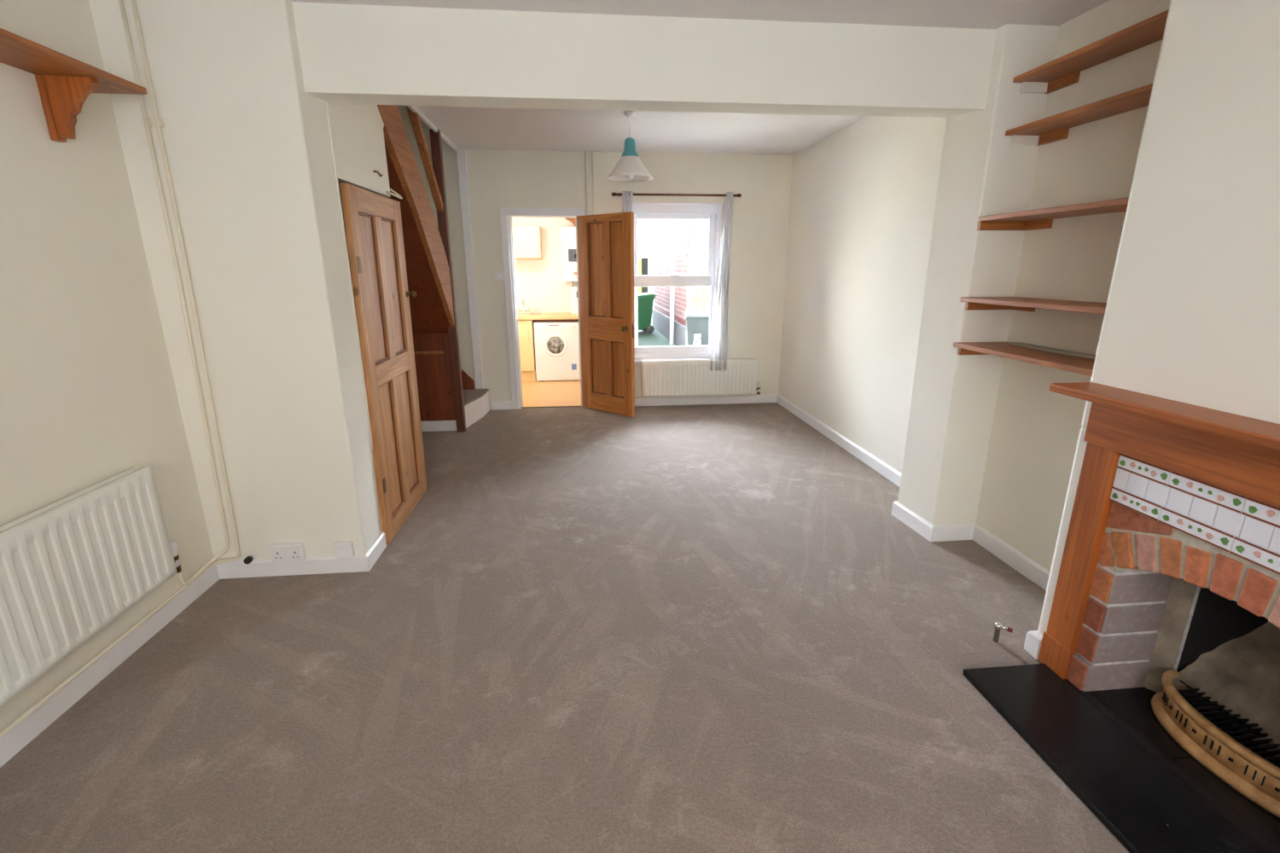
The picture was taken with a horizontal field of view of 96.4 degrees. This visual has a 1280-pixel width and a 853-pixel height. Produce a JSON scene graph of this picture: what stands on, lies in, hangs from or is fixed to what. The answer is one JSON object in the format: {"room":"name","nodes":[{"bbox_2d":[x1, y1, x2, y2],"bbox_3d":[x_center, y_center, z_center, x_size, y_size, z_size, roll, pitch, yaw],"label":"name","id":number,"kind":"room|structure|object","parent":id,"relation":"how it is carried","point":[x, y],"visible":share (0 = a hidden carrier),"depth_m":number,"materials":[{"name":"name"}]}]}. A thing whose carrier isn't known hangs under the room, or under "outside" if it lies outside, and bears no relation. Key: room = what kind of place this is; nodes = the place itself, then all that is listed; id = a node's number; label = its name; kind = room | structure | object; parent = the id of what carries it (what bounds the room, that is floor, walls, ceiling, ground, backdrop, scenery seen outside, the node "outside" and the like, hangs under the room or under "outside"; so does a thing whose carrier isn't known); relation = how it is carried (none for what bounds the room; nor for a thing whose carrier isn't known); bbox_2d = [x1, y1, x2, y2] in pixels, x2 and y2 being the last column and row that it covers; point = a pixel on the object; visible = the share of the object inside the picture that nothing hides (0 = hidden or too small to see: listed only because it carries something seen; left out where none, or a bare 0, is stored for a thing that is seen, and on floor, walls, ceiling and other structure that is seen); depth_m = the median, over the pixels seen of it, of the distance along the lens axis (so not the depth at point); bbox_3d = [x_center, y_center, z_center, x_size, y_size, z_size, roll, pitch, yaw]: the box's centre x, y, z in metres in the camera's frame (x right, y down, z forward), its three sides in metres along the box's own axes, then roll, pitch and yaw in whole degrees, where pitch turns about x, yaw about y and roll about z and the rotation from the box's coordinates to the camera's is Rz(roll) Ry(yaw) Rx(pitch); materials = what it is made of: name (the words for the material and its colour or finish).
{"room":"living room","nodes":[
{"label":"living room","id":0,"kind":"room"},
{"bbox_2d":[0,0,214,732],"bbox_3d":[-1.975,0.079,0.559,0.170,2.500,4.020,-2,16,-5],"label":"wall","id":1,"kind":"structure","parent":0,"point":[89,396],"depth_m":2.08,"materials":[{"name":"beige paint"}]},
{"bbox_2d":[0,28,147,142],"bbox_3d":[-1.855,-0.851,1.035,0.211,0.226,2.403,-2,16,-5],"label":"wall shelf","id":2,"kind":"object","parent":1,"relation":"attached to","point":[64,83],"visible":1,"depth_m":1.96,"materials":[{"name":"orange wood"}]},
{"bbox_2d":[0,465,181,706],"bbox_3d":[-1.941,0.578,1.720,0.088,0.502,1.479,-2,16,-5],"label":"radiator","id":3,"kind":"object","parent":1,"relation":"attached to","point":[71,566],"visible":1,"depth_m":1.95,"materials":[{"name":"white metal"}]},
{"bbox_2d":[0,465,149,535],"bbox_3d":[-1.933,0.349,1.624,0.058,0.008,1.410,-2,16,-5],"label":"grille","id":4,"kind":"object","parent":3,"relation":"attached to","point":[30,520],"depth_m":1.96,"materials":[{"name":"white metal"}]},
{"bbox_2d":[0,0,253,738],"bbox_3d":[-1.866,-0.181,1.333,0.175,2.414,2.420,-2,16,-5],"label":"pipe","id":5,"kind":"object","parent":1,"relation":"attached to","point":[158,122],"visible":1,"depth_m":2.36,"materials":[{"name":"metal"}]},
{"bbox_2d":[117,0,229,585],"bbox_3d":[-2.020,-0.472,2.340,0.093,2.391,0.333,2,16,8],"label":"pipe","id":6,"kind":"object","parent":1,"relation":"attached to","point":[147,122],"visible":1,"depth_m":2.44,"materials":[{"name":"white metal"}]},
{"bbox_2d":[0,531,387,767],"bbox_3d":[-1.540,1.193,1.051,0.724,0.088,4.285,-2,16,-5],"label":"baseboard","id":7,"kind":"structure","parent":1,"relation":"attached to","point":[35,724],"depth_m":2.41,"materials":[{"name":"white paint"}]},
{"bbox_2d":[88,0,381,561],"bbox_3d":[-1.835,-0.532,2.646,0.878,2.560,0.280,-2,16,-5],"label":"wall","id":8,"kind":"structure","parent":0,"point":[249,154],"depth_m":2.48,"materials":[{"name":"beige paint"}]},
{"bbox_2d":[269,542,306,562],"bbox_3d":[-1.730,0.618,2.811,0.150,0.090,0.035,-2,16,-5],"label":"double socket","id":9,"kind":"object","parent":8,"relation":"attached to","point":[288,551],"visible":1,"depth_m":2.80,"materials":[{"name":"white plastic"}]},
{"bbox_2d":[333,541,354,558],"bbox_3d":[-1.466,0.611,2.838,0.084,0.080,0.032,-2,16,-5],"label":"socket","id":10,"kind":"object","parent":8,"relation":"attached to","point":[342,549],"visible":1,"depth_m":2.83,"materials":[{"name":"white plastic"}]},
{"bbox_2d":[325,100,372,446],"bbox_3d":[-1.423,-0.452,2.861,0.032,2.112,0.017,-2,16,-5],"label":"trim","id":11,"kind":"structure","parent":8,"relation":"attached to","point":[326,101],"depth_m":2.76,"materials":[{"name":"beige paint"}]},
{"bbox_2d":[337,180,347,246],"bbox_3d":[-1.900,-0.677,3.598,0.735,2.330,0.035,-2,16,-5],"label":"door frame","id":12,"kind":"structure","parent":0,"point":[338,181],"depth_m":3.41,"materials":[{"name":"brown wood"}]},
{"bbox_2d":[327,102,390,197],"bbox_3d":[-1.502,-1.651,3.074,0.045,0.715,1.070,-2,16,-5],"label":"door","id":13,"kind":"structure","parent":0,"point":[357,135],"depth_m":3.00,"materials":[{"name":"beige paint"}]},
{"bbox_2d":[407,105,458,151],"bbox_3d":[-1.639,-2.426,4.472,0.024,0.158,2.050,-2,16,-5],"label":"trim","id":14,"kind":"structure","parent":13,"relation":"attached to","point":[413,108],"depth_m":4.48,"materials":[{"name":"white paint"}]},
{"bbox_2d":[339,182,427,545],"bbox_3d":[-1.413,-0.364,3.325,0.094,1.855,0.904,-2,16,-5],"label":"door","id":15,"kind":"structure","parent":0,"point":[372,221],"depth_m":3.22,"materials":[{"name":"brown wood"}]},
{"bbox_2d":[386,188,402,199],"bbox_3d":[-1.490,-1.414,3.469,0.039,0.055,0.182,2,16,8],"label":"cable loop","id":16,"kind":"object","parent":15,"relation":"on","point":[396,194],"visible":1,"depth_m":3.47,"materials":[{"name":"white plastic"}]},
{"bbox_2d":[512,217,577,373],"bbox_3d":[-1.607,-1.498,7.074,2.220,2.550,2.120,-2,16,-5],"label":"wall","id":17,"kind":"structure","parent":0,"point":[539,282],"depth_m":7.91,"materials":[{"name":"paint"}]},
{"bbox_2d":[512,225,542,258],"bbox_3d":[-1.733,-2.446,7.604,0.825,0.415,0.325,-2,16,-5],"label":"upper cabinet","id":18,"kind":"object","parent":17,"relation":"attached to","point":[527,239],"visible":0.35,"depth_m":7.47,"materials":[{"name":"beige wood"}]},
{"bbox_2d":[560,226,576,286],"bbox_3d":[-0.878,-2.283,7.728,0.340,0.760,0.341,-2,16,-5],"label":"boiler","id":19,"kind":"object","parent":17,"relation":"attached to","point":[568,234],"visible":0.63,"depth_m":7.57,"materials":[{"name":"white metal"}]},
{"bbox_2d":[564,217,575,226],"bbox_3d":[-0.852,-2.725,7.632,0.280,0.132,0.295,-2,16,-5],"label":"shelf","id":20,"kind":"object","parent":17,"relation":"attached to","point":[573,220],"visible":0.34,"depth_m":7.49,"materials":[{"name":"orange wood"}]},
{"bbox_2d":[0,373,1129,852],"bbox_3d":[-0.196,0.525,3.827,4.300,0.122,9.700,-2,16,-5],"label":"floor","id":21,"kind":"structure","parent":0,"point":[695,628],"depth_m":2.10,"materials":[{"name":"beige carpet"}]},
{"bbox_2d":[377,104,489,432],"bbox_3d":[-1.922,-1.123,4.514,0.890,2.700,2.534,-2,16,-5],"label":"staircase","id":22,"kind":"structure","parent":21,"relation":"on","point":[449,398],"depth_m":4.79,"materials":[{"name":"brown wood"}]},
{"bbox_2d":[517,320,535,381],"bbox_3d":[-1.727,-1.062,7.806,0.595,0.820,0.664,-2,16,-5],"label":"base cabinet","id":23,"kind":"object","parent":21,"relation":"on","point":[527,362],"visible":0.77,"depth_m":7.54,"materials":[{"name":"brown wood"}]},
{"bbox_2d":[517,312,578,319],"bbox_3d":[-1.674,-1.482,7.704,1.985,0.040,0.663,-2,16,-5],"label":"countertop","id":24,"kind":"structure","parent":23,"relation":"on","point":[561,316],"depth_m":7.46,"materials":[{"name":"brown wood"}]},
{"bbox_2d":[517,298,529,314],"bbox_3d":[-1.587,-1.631,7.776,0.160,0.207,0.190,-2,16,-5],"label":"mixer tap","id":25,"kind":"object","parent":24,"relation":"on","point":[522,299],"visible":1,"depth_m":7.85,"materials":[{"name":"silver metal"}]},
{"bbox_2d":[529,308,541,314],"bbox_3d":[-1.425,-1.567,7.777,0.140,0.079,0.138,-2,16,-5],"label":"dish rack","id":26,"kind":"object","parent":24,"relation":"on","point":[531,313],"visible":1,"depth_m":7.74,"materials":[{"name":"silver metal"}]},
{"bbox_2d":[533,319,578,322],"bbox_3d":[-1.103,-1.403,7.559,0.610,0.039,0.020,-2,16,-5],"label":"rail","id":27,"kind":"object","parent":24,"relation":"attached to","point":[564,320],"visible":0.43,"depth_m":7.55,"materials":[{"name":"brown wood"}]},
{"bbox_2d":[570,285,578,314],"bbox_3d":[-0.832,-1.750,7.907,0.245,0.363,0.290,-2,16,-5],"label":"appliance","id":28,"kind":"object","parent":24,"relation":"on","point":[573,290],"visible":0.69,"depth_m":7.78,"materials":[{"name":"white plastic"}]},
{"bbox_2d":[533,321,580,381],"bbox_3d":[-1.121,-1.052,7.830,0.585,0.780,0.602,-2,16,-5],"label":"washing machine","id":29,"kind":"object","parent":21,"relation":"on","point":[556,344],"visible":0.95,"depth_m":7.57,"materials":[{"name":"white metal"}]},
{"bbox_2d":[634,394,1050,591],"bbox_3d":[0.682,0.290,4.272,2.185,0.092,4.335,-2,16,-5],"label":"baseboard","id":30,"kind":"object","parent":21,"relation":"on","point":[1038,574],"visible":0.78,"depth_m":3.43,"materials":[{"name":"white paint"}]},
{"bbox_2d":[992,622,1012,642],"bbox_3d":[1.464,0.836,2.314,0.063,0.082,0.028,8,17,27],"label":"gas valve","id":31,"kind":"object","parent":21,"relation":"on","point":[998,626],"visible":1,"depth_m":2.31,"materials":[{"name":"silver metal"}]},
{"bbox_2d":[1001,625,1008,631],"bbox_3d":[1.464,0.811,2.306,0.036,0.019,0.016,9,18,29],"label":"outlet","id":32,"kind":"object","parent":31,"relation":"attached to","point":[1005,628],"depth_m":2.30,"materials":[{"name":"silver metal"}]},
{"bbox_2d":[962,663,1279,852],"bbox_3d":[1.659,0.975,1.686,0.818,0.150,0.988,-2,16,-5],"label":"hearth","id":33,"kind":"object","parent":21,"relation":"on","point":[1109,747],"depth_m":1.71,"materials":[{"name":"black stone"}]},
{"bbox_2d":[396,104,793,409],"bbox_3d":[-0.462,-1.923,5.885,4.300,3.500,0.160,-2,16,-5],"label":"wall","id":34,"kind":"structure","parent":0,"point":[497,179],"depth_m":5.78,"materials":[{"name":"beige paint"}]},
{"bbox_2d":[456,148,483,389],"bbox_3d":[-1.705,-1.676,5.726,0.082,2.815,0.040,-2,16,-5],"label":"trim","id":35,"kind":"structure","parent":34,"relation":"attached to","point":[461,154],"depth_m":5.73,"materials":[{"name":"white paint"}]},
{"bbox_2d":[494,272,503,280],"bbox_3d":[-1.429,-1.521,5.801,0.084,0.085,0.021,-2,16,-5],"label":"light switch","id":36,"kind":"object","parent":34,"relation":"attached to","point":[498,276],"visible":1,"depth_m":5.79,"materials":[{"name":"white plastic"}]},
{"bbox_2d":[491,401,511,410],"bbox_3d":[-1.481,-0.227,6.159,0.225,0.090,0.016,-2,16,-5],"label":"baseboard","id":37,"kind":"structure","parent":34,"relation":"attached to","point":[498,404],"depth_m":6.15,"materials":[{"name":"white paint"}]},
{"bbox_2d":[499,208,585,409],"bbox_3d":[-0.974,-1.203,6.025,0.835,2.040,0.193,-2,16,-5],"label":"door frame","id":38,"kind":"structure","parent":34,"relation":"attached to","point":[506,214],"depth_m":5.83,"materials":[{"name":"white paint"}]},
{"bbox_2d":[521,405,581,408],"bbox_3d":[-0.968,-0.215,6.265,0.645,0.007,0.030,-2,16,-5],"label":"trim","id":39,"kind":"structure","parent":34,"relation":"attached to","point":[578,405],"depth_m":6.26,"materials":[{"name":"wood"}]},
{"bbox_2d":[584,151,587,215],"bbox_3d":[-0.529,-1.494,5.899,0.015,2.465,0.015,-2,16,-5],"label":"pipe","id":40,"kind":"object","parent":34,"relation":"attached to","point":[584,151],"visible":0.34,"depth_m":5.64,"materials":[{"name":"white metal"}]},
{"bbox_2d":[591,151,594,215],"bbox_3d":[-0.462,-1.496,5.905,0.015,2.465,0.015,-2,16,-5],"label":"pipe","id":41,"kind":"object","parent":34,"relation":"attached to","point":[591,151],"visible":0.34,"depth_m":5.65,"materials":[{"name":"white metal"}]},
{"bbox_2d":[576,211,634,417],"bbox_3d":[-0.344,-1.101,5.766,0.726,1.955,0.158,13,20,39],"label":"door","id":42,"kind":"structure","parent":34,"relation":"in","point":[605,241],"depth_m":5.73,"materials":[{"name":"brown wood"}]},
{"bbox_2d":[611,192,741,197],"bbox_3d":[0.364,-2.310,5.718,1.301,0.034,0.117,-2,16,-5],"label":"curtain rod","id":43,"kind":"object","parent":34,"relation":"attached to","point":[613,194],"visible":0.95,"depth_m":5.67,"materials":[{"name":"brown wood"}]},
{"bbox_2d":[621,191,634,342],"bbox_3d":[-0.127,-1.457,5.856,0.146,1.775,0.066,-2,16,-5],"label":"curtain","id":44,"kind":"object","parent":43,"relation":"hanging from","point":[627,200],"visible":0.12,"depth_m":5.65,"materials":[{"name":"white fabric"}]},
{"bbox_2d":[709,192,733,371],"bbox_3d":[0.839,-1.475,5.949,0.206,1.795,0.067,-2,16,-5],"label":"curtain","id":45,"kind":"object","parent":43,"relation":"hanging from","point":[718,350],"visible":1,"depth_m":5.97,"materials":[{"name":"white fabric"}]},
{"bbox_2d":[633,202,723,363],"bbox_3d":[0.355,-1.501,6.057,1.035,1.620,0.225,-2,16,-5],"label":"window","id":46,"kind":"structure","parent":34,"relation":"in","point":[713,212],"depth_m":6.04,"materials":[{"name":"white plastic"}]},
{"bbox_2d":[634,393,757,398],"bbox_3d":[0.442,-0.340,6.286,1.762,0.039,0.035,-2,16,-5],"label":"pipe","id":47,"kind":"object","parent":34,"relation":"attached to","point":[756,393],"visible":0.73,"depth_m":6.31,"materials":[{"name":"white metal"}]},
{"bbox_2d":[641,358,761,397],"bbox_3d":[0.676,-0.536,6.247,1.319,0.397,0.104,-2,16,-5],"label":"radiator","id":48,"kind":"object","parent":34,"relation":"attached to","point":[660,378],"visible":1,"depth_m":6.20,"materials":[{"name":"white metal"}]},
{"bbox_2d":[642,358,756,361],"bbox_3d":[0.648,-0.719,6.179,1.255,0.008,0.058,-2,16,-5],"label":"grille","id":49,"kind":"object","parent":48,"relation":"attached to","point":[730,359],"depth_m":6.17,"materials":[{"name":"white metal"}]},
{"bbox_2d":[414,105,865,154],"bbox_3d":[0.123,-2.360,4.181,3.430,0.120,3.350,-2,16,-5],"label":"ceiling","id":50,"kind":"structure","parent":0,"point":[466,127],"depth_m":4.71,"materials":[{"name":"paint"}]},
{"bbox_2d":[606,110,653,181],"bbox_3d":[-0.075,-2.080,4.254,0.352,0.457,0.352,-2,16,-5],"label":"pendant light","id":51,"kind":"object","parent":50,"relation":"hanging from","point":[630,167],"visible":1,"depth_m":4.21,"materials":[{"name":"white plastic"}]},
{"bbox_2d":[291,1,996,117],"bbox_3d":[0.096,-1.676,2.601,3.022,0.423,0.280,-2,16,-5],"label":"beam","id":52,"kind":"structure","parent":0,"point":[350,54],"depth_m":2.48,"materials":[{"name":"beige paint"}]},
{"bbox_2d":[290,0,1109,29],"bbox_3d":[0.067,-1.267,0.490,4.300,0.120,4.200,-2,16,-5],"label":"ceiling","id":53,"kind":"structure","parent":0,"point":[957,14],"depth_m":2.36,"materials":[{"name":"paint"}]},
{"bbox_2d":[778,0,1170,571],"bbox_3d":[1.815,-0.973,4.122,0.155,2.600,4.495,-2,16,-5],"label":"wall","id":54,"kind":"structure","parent":0,"point":[863,200],"depth_m":3.53,"materials":[{"name":"beige paint"}]},
{"bbox_2d":[953,341,1095,376],"bbox_3d":[1.770,-0.279,2.459,0.286,0.072,0.942,-2,16,-5],"label":"shelf","id":55,"kind":"object","parent":54,"relation":"attached to","point":[1067,363],"depth_m":2.51,"materials":[{"name":"orange wood"}]},
{"bbox_2d":[960,296,1106,314],"bbox_3d":[1.771,-0.489,2.401,0.282,0.062,0.942,-2,16,-5],"label":"shelf","id":56,"kind":"object","parent":54,"relation":"attached to","point":[971,303],"visible":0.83,"depth_m":2.50,"materials":[{"name":"orange wood"}]},
{"bbox_2d":[977,197,1128,230],"bbox_3d":[1.787,-0.851,2.302,0.249,0.062,0.942,-2,16,-5],"label":"shelf","id":57,"kind":"object","parent":54,"relation":"attached to","point":[1042,218],"visible":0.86,"depth_m":2.46,"materials":[{"name":"orange wood"}]},
{"bbox_2d":[1005,83,1152,145],"bbox_3d":[1.821,-1.212,2.205,0.179,0.062,0.942,-2,16,-5],"label":"shelf","id":58,"kind":"object","parent":54,"relation":"attached to","point":[1055,128],"visible":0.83,"depth_m":2.35,"materials":[{"name":"orange wood"}]},
{"bbox_2d":[1012,9,1169,93],"bbox_3d":[1.820,-1.422,2.147,0.179,0.062,0.942,-2,16,-5],"label":"shelf","id":59,"kind":"object","parent":54,"relation":"attached to","point":[1062,72],"visible":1,"depth_m":2.28,"materials":[{"name":"orange wood"}]},
{"bbox_2d":[897,23,1058,525],"bbox_3d":[1.792,-0.668,3.023,0.424,2.600,0.340,-2,16,-5],"label":"wall pier","id":60,"kind":"object","parent":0,"point":[953,398],"visible":0.48,"depth_m":2.91,"materials":[{"name":"beige paint"}]},
{"bbox_2d":[1037,0,1279,636],"bbox_3d":[1.888,-0.164,1.392,0.570,2.500,1.185,-2,16,-5],"label":"wall","id":61,"kind":"structure","parent":0,"point":[1192,314],"depth_m":1.59,"materials":[{"name":"beige paint"}]},
{"bbox_2d":[1024,630,1042,660],"bbox_3d":[1.625,0.849,2.242,0.194,0.095,0.075,-2,16,-5],"label":"baseboard","id":62,"kind":"structure","parent":61,"relation":"attached to","point":[1033,639],"depth_m":2.23,"materials":[{"name":"white paint"}]},
{"bbox_2d":[1037,382,1279,679],"bbox_3d":[1.533,0.519,1.554,0.163,1.076,1.143,-2,16,-5],"label":"fireplace surround","id":63,"kind":"object","parent":61,"relation":"attached to","point":[1211,476],"visible":1,"depth_m":1.69,"materials":[{"name":"brown wood"}]},
{"bbox_2d":[1048,382,1279,451],"bbox_3d":[1.530,0.014,1.414,0.160,0.028,1.143,-2,16,-5],"label":"mantel shelf","id":64,"kind":"object","parent":63,"relation":"attached to","point":[1259,433],"depth_m":1.56,"materials":[{"name":"brown wood"}]},
{"bbox_2d":[1066,501,1279,756],"bbox_3d":[1.841,0.648,1.620,0.504,0.785,0.894,-2,16,-5],"label":"brick fireplace","id":65,"kind":"object","parent":61,"relation":"in","point":[1163,598],"visible":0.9,"depth_m":1.88,"materials":[{"name":"red brick"}]},
{"label":"outside","id":66,"kind":"structure","parent":0,"visible":0},
{"bbox_2d":[637,320,676,346],"bbox_3d":[-3.260,-7.063,32.276,80.000,0.200,53.700,-2,16,-5],"label":"ground","id":67,"kind":"structure","parent":66,"point":[655,338],"depth_m":14.28,"materials":[{"name":"concrete"}]},
{"bbox_2d":[634,286,637,346],"bbox_3d":[-0.644,-4.473,16.473,0.120,3.250,10.900,-2,16,-5],"label":"wall","id":68,"kind":"structure","parent":67,"relation":"on","point":[636,288],"depth_m":11.48,"materials":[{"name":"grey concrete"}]},
{"bbox_2d":[637,219,654,308],"bbox_3d":[-0.237,-7.760,25.875,1.550,4.550,6.600,-2,16,-5],"label":"house","id":69,"kind":"structure","parent":67,"relation":"on","point":[645,227],"depth_m":23.08,"materials":[{"name":"grey plastic"}]},
{"bbox_2d":[637,292,657,332],"bbox_3d":[0.007,-3.124,15.722,0.778,1.048,0.592,-5,16,-18],"label":"wheelie bin","id":70,"kind":"object","parent":67,"relation":"on","point":[645,301],"visible":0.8,"depth_m":15.50,"materials":[{"name":"green plastic"}]},
{"bbox_2d":[651,219,709,346],"bbox_3d":[2.379,-3.982,14.521,3.500,3.330,5.900,-2,16,-5],"label":"outhouse","id":71,"kind":"structure","parent":67,"relation":"on","point":[690,235],"depth_m":12.68,"materials":[{"name":"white brick"}]},
{"bbox_2d":[669,219,675,344],"bbox_3d":[0.736,-3.450,12.884,0.100,3.190,0.100,-2,16,-5],"label":"drainpipe","id":72,"kind":"object","parent":71,"relation":"attached to","point":[672,221],"visible":0.66,"depth_m":12.92,"materials":[{"name":"white plastic"}]},
{"bbox_2d":[684,308,709,345],"bbox_3d":[1.030,-1.385,9.449,0.592,1.048,0.778,1,16,3],"label":"wheelie bin","id":73,"kind":"object","parent":67,"relation":"on","point":[697,320],"visible":0.45,"depth_m":9.07,"materials":[{"name":"grey plastic"}]},
{"bbox_2d":[686,286,709,345],"bbox_3d":[2.092,-2.280,11.815,2.280,1.500,0.100,-2,16,-5],"label":"fence","id":74,"kind":"object","parent":67,"relation":"on","point":[696,299],"visible":0.04,"depth_m":11.59,"materials":[{"name":"white plastic"}]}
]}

